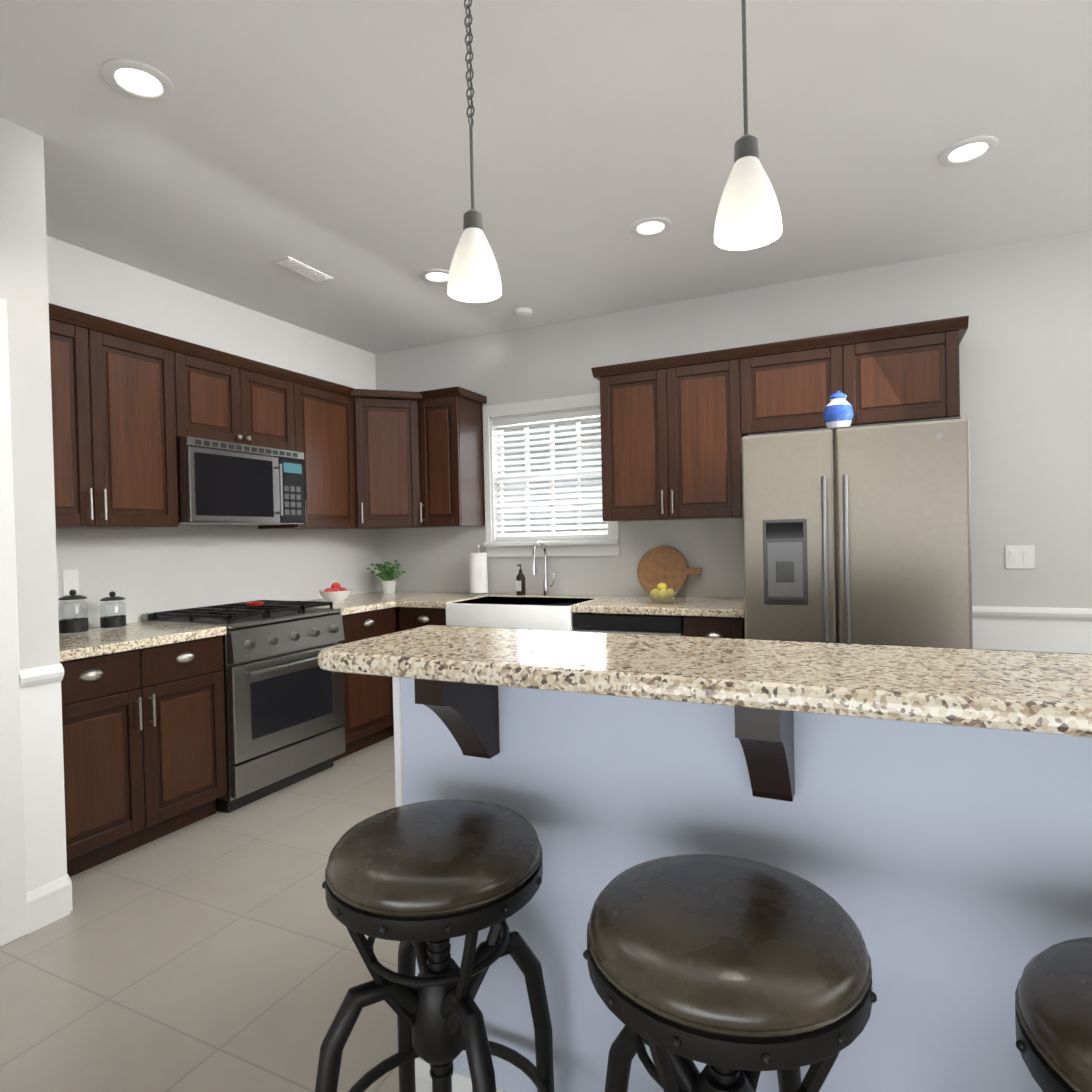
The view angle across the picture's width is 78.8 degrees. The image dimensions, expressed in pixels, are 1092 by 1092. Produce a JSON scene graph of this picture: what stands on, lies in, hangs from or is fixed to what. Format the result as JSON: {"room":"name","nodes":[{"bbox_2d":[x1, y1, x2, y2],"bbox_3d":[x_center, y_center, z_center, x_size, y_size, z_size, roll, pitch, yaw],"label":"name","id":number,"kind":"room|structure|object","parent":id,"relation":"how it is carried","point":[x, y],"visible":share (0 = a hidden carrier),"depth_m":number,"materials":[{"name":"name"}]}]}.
{"room":"kitchen","nodes":[
{"label":"kitchen","id":0,"kind":"room"},
{"bbox_2d":[0,117,59,669],"bbox_3d":[-2.377,-0.046,2.064,0.920,2.740,1.070,-1,1,25],"label":"wall","id":1,"kind":"structure","parent":0,"point":[23,270],"depth_m":2.28,"materials":[{"name":"paint"}]},
{"bbox_2d":[0,298,27,946],"bbox_3d":[-1.949,0.252,1.862,0.018,2.130,0.816,-1,1,25],"label":"door frame","id":2,"kind":"structure","parent":1,"relation":"attached to","point":[13,907],"depth_m":2.20,"materials":[{"name":"white wood"}]},
{"bbox_2d":[27,874,72,934],"bbox_3d":[-1.960,1.249,1.971,0.156,0.135,0.966,-1,1,25],"label":"baseboard","id":3,"kind":"structure","parent":1,"relation":"attached to","point":[49,903],"depth_m":2.30,"materials":[{"name":"white wood"}]},
{"bbox_2d":[0,736,398,1091],"bbox_3d":[0.704,1.322,0.848,7.490,0.100,6.620,-1,1,25],"label":"floor","id":4,"kind":"structure","parent":0,"point":[217,951],"depth_m":2.05,"materials":[{"name":"tile"}]},
{"bbox_2d":[61,635,226,876],"bbox_3d":[-1.977,0.869,2.939,0.620,0.870,0.805,-1,1,25],"label":"base cabinet","id":5,"kind":"object","parent":4,"relation":"on","point":[144,731],"depth_m":2.80,"materials":[{"name":"brown wood"}]},
{"bbox_2d":[59,623,226,662],"bbox_3d":[-1.976,0.414,2.927,0.645,0.040,0.806,-1,1,25],"label":"countertop","id":6,"kind":"structure","parent":5,"relation":"on","point":[95,642],"depth_m":2.88,"materials":[{"name":"beige stone"}]},
{"bbox_2d":[58,590,88,634],"bbox_3d":[-2.129,0.296,2.995,0.110,0.200,0.110,-1,1,25],"label":"canister","id":7,"kind":"object","parent":6,"relation":"on","point":[73,625],"visible":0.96,"depth_m":2.96,"materials":[{"name":"clear glass"}]},
{"bbox_2d":[100,591,125,629],"bbox_3d":[-2.054,0.303,3.153,0.104,0.177,0.104,-1,1,25],"label":"canister","id":8,"kind":"object","parent":6,"relation":"on","point":[112,622],"visible":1,"depth_m":3.12,"materials":[{"name":"clear glass"}]},
{"bbox_2d":[142,600,344,812],"bbox_3d":[-1.593,0.798,3.621,0.720,0.978,0.750,-1,1,25],"label":"range","id":9,"kind":"object","parent":4,"relation":"on","point":[284,708],"visible":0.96,"depth_m":3.42,"materials":[{"name":"silver metal"}]},
{"bbox_2d":[333,607,398,761],"bbox_3d":[-1.363,0.839,4.232,0.620,0.870,0.540,-1,1,25],"label":"base cabinet","id":10,"kind":"object","parent":4,"relation":"on","point":[368,699],"depth_m":4.09,"materials":[{"name":"brown wood"}]},
{"bbox_2d":[308,591,448,614],"bbox_3d":[-1.231,0.377,4.495,0.645,0.040,1.146,-1,1,25],"label":"countertop","id":11,"kind":"structure","parent":10,"relation":"on","point":[373,601],"depth_m":4.32,"materials":[{"name":"beige stone"}]},
{"bbox_2d":[319,582,352,602],"bbox_3d":[-1.356,0.298,4.294,0.210,0.128,0.210,-1,1,25],"label":"fruit bowl","id":12,"kind":"object","parent":11,"relation":"on","point":[335,592],"visible":0.92,"depth_m":4.24,"materials":[{"name":"white ceramic"}]},
{"bbox_2d":[366,560,405,593],"bbox_3d":[-1.170,0.227,4.881,0.259,0.246,0.245,-1,1,25],"label":"potted plant","id":13,"kind":"object","parent":11,"relation":"on","point":[388,573],"visible":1,"depth_m":4.86,"materials":[{"name":"green plant"}]},
{"bbox_2d":[399,609,445,630],"bbox_3d":[-0.613,0.819,4.504,0.448,0.870,0.620,-1,1,25],"label":"base cabinet","id":14,"kind":"object","parent":4,"relation":"on","point":[408,618],"depth_m":4.24,"materials":[{"name":"brown wood"}]},
{"bbox_2d":[396,593,499,608],"bbox_3d":[-0.655,0.364,4.499,0.389,0.040,0.645,-1,1,25],"label":"countertop","id":15,"kind":"structure","parent":14,"relation":"on","point":[439,601],"depth_m":4.29,"materials":[{"name":"beige stone"}]},
{"bbox_2d":[469,545,488,594],"bbox_3d":[-0.468,0.164,4.617,0.136,0.347,0.136,-1,1,25],"label":"paper towel holder","id":16,"kind":"object","parent":15,"relation":"on","point":[478,574],"visible":1,"depth_m":4.56,"materials":[{"name":"white paper"}]},
{"bbox_2d":[516,564,525,594],"bbox_3d":[-0.173,0.229,4.501,0.063,0.208,0.072,-1,1,25],"label":"soap bottle","id":17,"kind":"object","parent":15,"relation":"on","point":[520,584],"visible":1,"depth_m":4.48,"materials":[{"name":"brown glass"}]},
{"bbox_2d":[315,799,553,1091],"bbox_3d":[-0.184,0.891,1.171,0.414,0.792,0.414,-1,1,25],"label":"stool","id":18,"kind":"object","parent":4,"relation":"on","point":[424,882],"visible":1,"depth_m":1.09,"materials":[{"name":"leather"}]},
{"bbox_2d":[573,613,683,635],"bbox_3d":[0.561,0.803,3.896,0.622,0.865,0.690,-1,1,25],"label":"dishwasher","id":19,"kind":"object","parent":4,"relation":"on","point":[634,624],"visible":0.19,"depth_m":3.62,"materials":[{"name":"black metal"}]},
{"bbox_2d":[683,617,744,638],"bbox_3d":[1.012,0.793,3.732,0.324,0.870,0.620,-1,1,25],"label":"base cabinet","id":20,"kind":"object","parent":4,"relation":"on","point":[713,617],"depth_m":3.44,"materials":[{"name":"brown wood"}]},
{"bbox_2d":[572,595,743,616],"bbox_3d":[0.712,0.343,3.849,0.953,0.040,0.645,-1,1,25],"label":"countertop","id":21,"kind":"structure","parent":20,"relation":"on","point":[679,606],"depth_m":3.67,"materials":[{"name":"beige stone"}]},
{"bbox_2d":[445,541,598,630],"bbox_3d":[-0.117,0.282,4.198,0.832,0.625,0.611,-1,1,25],"label":"farmhouse sink","id":22,"kind":"object","parent":21,"relation":"in","point":[545,613],"visible":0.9,"depth_m":3.97,"materials":[{"name":"white ceramic"}]},
{"bbox_2d":[645,582,679,602],"bbox_3d":[0.658,0.265,3.757,0.200,0.118,0.200,-1,1,25],"label":"lemon bowl","id":23,"kind":"object","parent":21,"relation":"on","point":[662,591],"visible":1,"depth_m":3.73,"materials":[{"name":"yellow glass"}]},
{"bbox_2d":[637,546,700,593],"bbox_3d":[0.757,0.157,4.108,0.400,0.317,0.072,-1,1,25],"label":"cutting board","id":24,"kind":"object","parent":21,"relation":"on","point":[667,565],"visible":0.85,"depth_m":4.12,"materials":[{"name":"brown wood"}]},
{"bbox_2d":[583,854,876,1091],"bbox_3d":[0.250,0.885,0.921,0.423,0.792,0.423,-1,1,25],"label":"stool","id":25,"kind":"object","parent":4,"relation":"on","point":[735,974],"visible":1,"depth_m":0.82,"materials":[{"name":"leather"}]},
{"bbox_2d":[393,681,1091,1091],"bbox_3d":[0.517,0.743,1.384,1.652,1.052,0.903,-1,1,25],"label":"kitchen island","id":26,"kind":"object","parent":4,"relation":"on","point":[922,815],"depth_m":1.12,"materials":[{"name":"paint"}]},
{"bbox_2d":[318,625,1091,744],"bbox_3d":[0.372,0.205,1.108,1.676,0.038,0.413,-1,1,25],"label":"island countertop","id":27,"kind":"structure","parent":26,"relation":"on","point":[1043,696],"depth_m":1.03,"materials":[{"name":"beige stone"}]},
{"bbox_2d":[741,417,972,648],"bbox_3d":[1.542,0.330,3.355,0.952,1.782,0.812,-1,1,25],"label":"fridge","id":28,"kind":"object","parent":4,"relation":"on","point":[859,534],"visible":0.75,"depth_m":3.02,"materials":[{"name":"metal"}]},
{"bbox_2d":[823,391,853,433],"bbox_3d":[1.444,-0.663,3.285,0.138,0.208,0.138,-1,1,25],"label":"vase","id":29,"kind":"object","parent":28,"relation":"on","point":[838,410],"visible":0.94,"depth_m":3.24,"materials":[{"name":"white"}]},
{"bbox_2d":[1015,937,1091,1091],"bbox_3d":[0.711,0.878,0.679,0.412,0.792,0.412,-1,1,25],"label":"stool","id":30,"kind":"object","parent":4,"relation":"on","point":[1053,1008],"visible":1,"depth_m":0.72,"materials":[{"name":"leather"}]},
{"bbox_2d":[46,235,380,627],"bbox_3d":[-1.926,-0.081,3.947,0.120,2.740,2.720,-1,1,25],"label":"wall","id":31,"kind":"structure","parent":0,"point":[141,571],"depth_m":3.75,"materials":[{"name":"paint"}]},
{"bbox_2d":[62,569,78,594],"bbox_3d":[-2.239,0.170,3.132,0.006,0.115,0.070,-1,1,25],"label":"electrical outlet","id":32,"kind":"object","parent":31,"relation":"attached to","point":[70,579],"visible":0.94,"depth_m":3.13,"materials":[{"name":"white plastic"}]},
{"bbox_2d":[49,303,180,528],"bbox_3d":[-2.139,-0.541,2.983,0.330,0.916,0.805,-1,1,25],"label":"upper cabinet","id":33,"kind":"object","parent":31,"relation":"attached to","point":[130,404],"depth_m":3.00,"materials":[{"name":"brown wood"}]},
{"bbox_2d":[181,340,296,450],"bbox_3d":[-1.808,-0.780,3.686,0.330,0.470,0.760,-1,1,25],"label":"upper cabinet","id":34,"kind":"object","parent":31,"relation":"attached to","point":[227,397],"depth_m":3.58,"materials":[{"name":"brown wood"}]},
{"bbox_2d":[176,436,305,525],"bbox_3d":[-1.741,-0.332,3.665,0.454,0.422,0.754,-1,1,25],"label":"microwave","id":35,"kind":"object","parent":34,"relation":"attached to","point":[224,483],"visible":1,"depth_m":3.51,"materials":[{"name":"silver metal"}]},
{"bbox_2d":[258,371,356,528],"bbox_3d":[-1.497,-0.572,4.273,0.382,0.916,0.558,-1,1,25],"label":"upper cabinet","id":36,"kind":"object","parent":31,"relation":"attached to","point":[325,422],"depth_m":4.19,"materials":[{"name":"brown wood"}]},
{"bbox_2d":[353,388,432,528],"bbox_3d":[-1.135,-0.585,4.683,0.685,0.916,0.684,-1,1,25],"label":"upper cabinet","id":37,"kind":"object","parent":31,"relation":"attached to","point":[388,422],"depth_m":4.49,"materials":[{"name":"brown wood"}]},
{"bbox_2d":[0,0,1091,353],"bbox_3d":[0.641,-1.517,0.811,7.490,0.100,6.620,-1,1,25],"label":"ceiling","id":38,"kind":"structure","parent":0,"point":[330,138],"depth_m":2.41,"materials":[{"name":"paint"}]},
{"bbox_2d":[101,58,174,102],"bbox_3d":[-1.261,-1.436,2.060,0.196,0.010,0.196,-1,1,25],"label":"recessed light","id":39,"kind":"object","parent":38,"relation":"in","point":[137,80],"visible":1,"depth_m":2.05,"materials":[{"name":"white"}]},
{"bbox_2d":[271,256,332,282],"bbox_3d":[-1.281,-1.454,3.509,0.120,0.010,0.320,-1,1,25],"label":"ceiling vent","id":40,"kind":"object","parent":38,"relation":"in","point":[301,269],"visible":1,"depth_m":3.49,"materials":[{"name":"white metal"}]},
{"bbox_2d":[420,269,448,283],"bbox_3d":[-0.590,-1.471,3.634,0.196,0.010,0.196,-1,1,25],"label":"recessed light","id":41,"kind":"object","parent":38,"relation":"in","point":[436,276],"visible":0.83,"depth_m":3.62,"materials":[{"name":"white"}]},
{"bbox_2d":[447,0,501,302],"bbox_3d":[-0.177,-1.026,1.555,0.128,0.864,0.128,-1,1,25],"label":"pendant light","id":42,"kind":"object","parent":38,"relation":"hanging from","point":[474,276],"visible":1,"depth_m":1.54,"materials":[{"name":"white glass"}]},
{"bbox_2d":[514,307,531,317],"bbox_3d":[-0.146,-1.476,4.220,0.120,0.034,0.120,-1,1,25],"label":"smoke detector","id":43,"kind":"object","parent":38,"relation":"attached to","point":[523,312],"visible":1,"depth_m":4.18,"materials":[{"name":"white plastic"}]},
{"bbox_2d":[630,217,671,237],"bbox_3d":[0.489,-1.488,3.110,0.196,0.010,0.196,-1,1,25],"label":"recessed light","id":44,"kind":"object","parent":38,"relation":"in","point":[647,227],"visible":0.98,"depth_m":3.10,"materials":[{"name":"white"}]},
{"bbox_2d":[714,0,782,250],"bbox_3d":[0.383,-1.034,1.288,0.128,0.864,0.128,-1,1,25],"label":"pendant light","id":45,"kind":"object","parent":38,"relation":"hanging from","point":[748,216],"visible":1,"depth_m":1.27,"materials":[{"name":"white glass"}]},
{"bbox_2d":[938,135,998,166],"bbox_3d":[1.614,-1.506,2.542,0.196,0.010,0.196,-1,1,25],"label":"recessed light","id":46,"kind":"object","parent":38,"relation":"in","point":[969,151],"visible":1,"depth_m":2.54,"materials":[{"name":"white"}]},
{"bbox_2d":[375,229,1091,607],"bbox_3d":[2.015,-0.164,3.656,7.490,2.740,0.140,-1,1,25],"label":"wall","id":47,"kind":"structure","parent":0,"point":[1025,355],"depth_m":3.58,"materials":[{"name":"paint"}]},
{"bbox_2d":[421,387,484,526],"bbox_3d":[-0.686,-0.594,4.637,0.358,0.916,0.382,-1,1,25],"label":"upper cabinet","id":48,"kind":"object","parent":47,"relation":"attached to","point":[452,454],"depth_m":4.52,"materials":[{"name":"brown wood"}]},
{"bbox_2d":[482,392,619,556],"bbox_3d":[0.038,-0.463,4.561,1.004,1.068,0.190,-1,1,25],"label":"window unit","id":49,"kind":"structure","parent":47,"relation":"in","point":[609,546],"depth_m":4.58,"materials":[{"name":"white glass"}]},
{"bbox_2d":[492,408,607,540],"bbox_3d":[0.021,-0.471,4.550,0.850,0.854,0.048,-1,1,25],"label":"window blinds","id":50,"kind":"object","parent":49,"relation":"attached to","point":[561,416],"visible":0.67,"depth_m":4.54,"materials":[{"name":"white plastic"}]},
{"bbox_2d":[595,347,743,521],"bbox_3d":[0.770,-0.618,3.974,0.820,0.916,0.330,-1,1,25],"label":"upper cabinet","id":51,"kind":"object","parent":47,"relation":"attached to","point":[675,430],"depth_m":3.81,"materials":[{"name":"brown wood"}]},
{"bbox_2d":[743,316,962,435],"bbox_3d":[1.600,-0.856,3.574,1.030,0.466,0.330,-1,1,25],"label":"upper cabinet","id":52,"kind":"object","parent":47,"relation":"attached to","point":[906,372],"depth_m":3.39,"materials":[{"name":"brown wood"}]},
{"bbox_2d":[1005,545,1034,568],"bbox_3d":[2.414,0.056,3.387,0.125,0.120,0.012,-1,1,25],"label":"switch plate","id":53,"kind":"object","parent":47,"relation":"attached to","point":[1019,556],"visible":1,"depth_m":3.39,"materials":[{"name":"white plastic"}]},
{"bbox_2d":[972,618,1091,653],"bbox_3d":[3.730,0.750,2.783,3.430,0.860,0.003,-1,1,25],"label":"wainscoting","id":54,"kind":"structure","parent":47,"relation":"attached to","point":[1038,635],"depth_m":3.37,"materials":[{"name":"paint"}]},
{"bbox_2d":[972,606,1091,620],"bbox_3d":[3.702,0.321,2.774,3.400,0.060,0.026,-1,1,25],"label":"trim","id":55,"kind":"structure","parent":47,"relation":"attached to","point":[1047,613],"depth_m":3.36,"materials":[{"name":"white wood"}]},
{"label":"outside","id":56,"kind":"structure","parent":0,"visible":0},
{"bbox_2d":[503,416,605,532],"bbox_3d":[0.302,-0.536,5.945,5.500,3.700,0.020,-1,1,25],"label":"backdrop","id":57,"kind":"structure","parent":56,"point":[555,438],"depth_m":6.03,"materials":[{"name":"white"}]}
]}

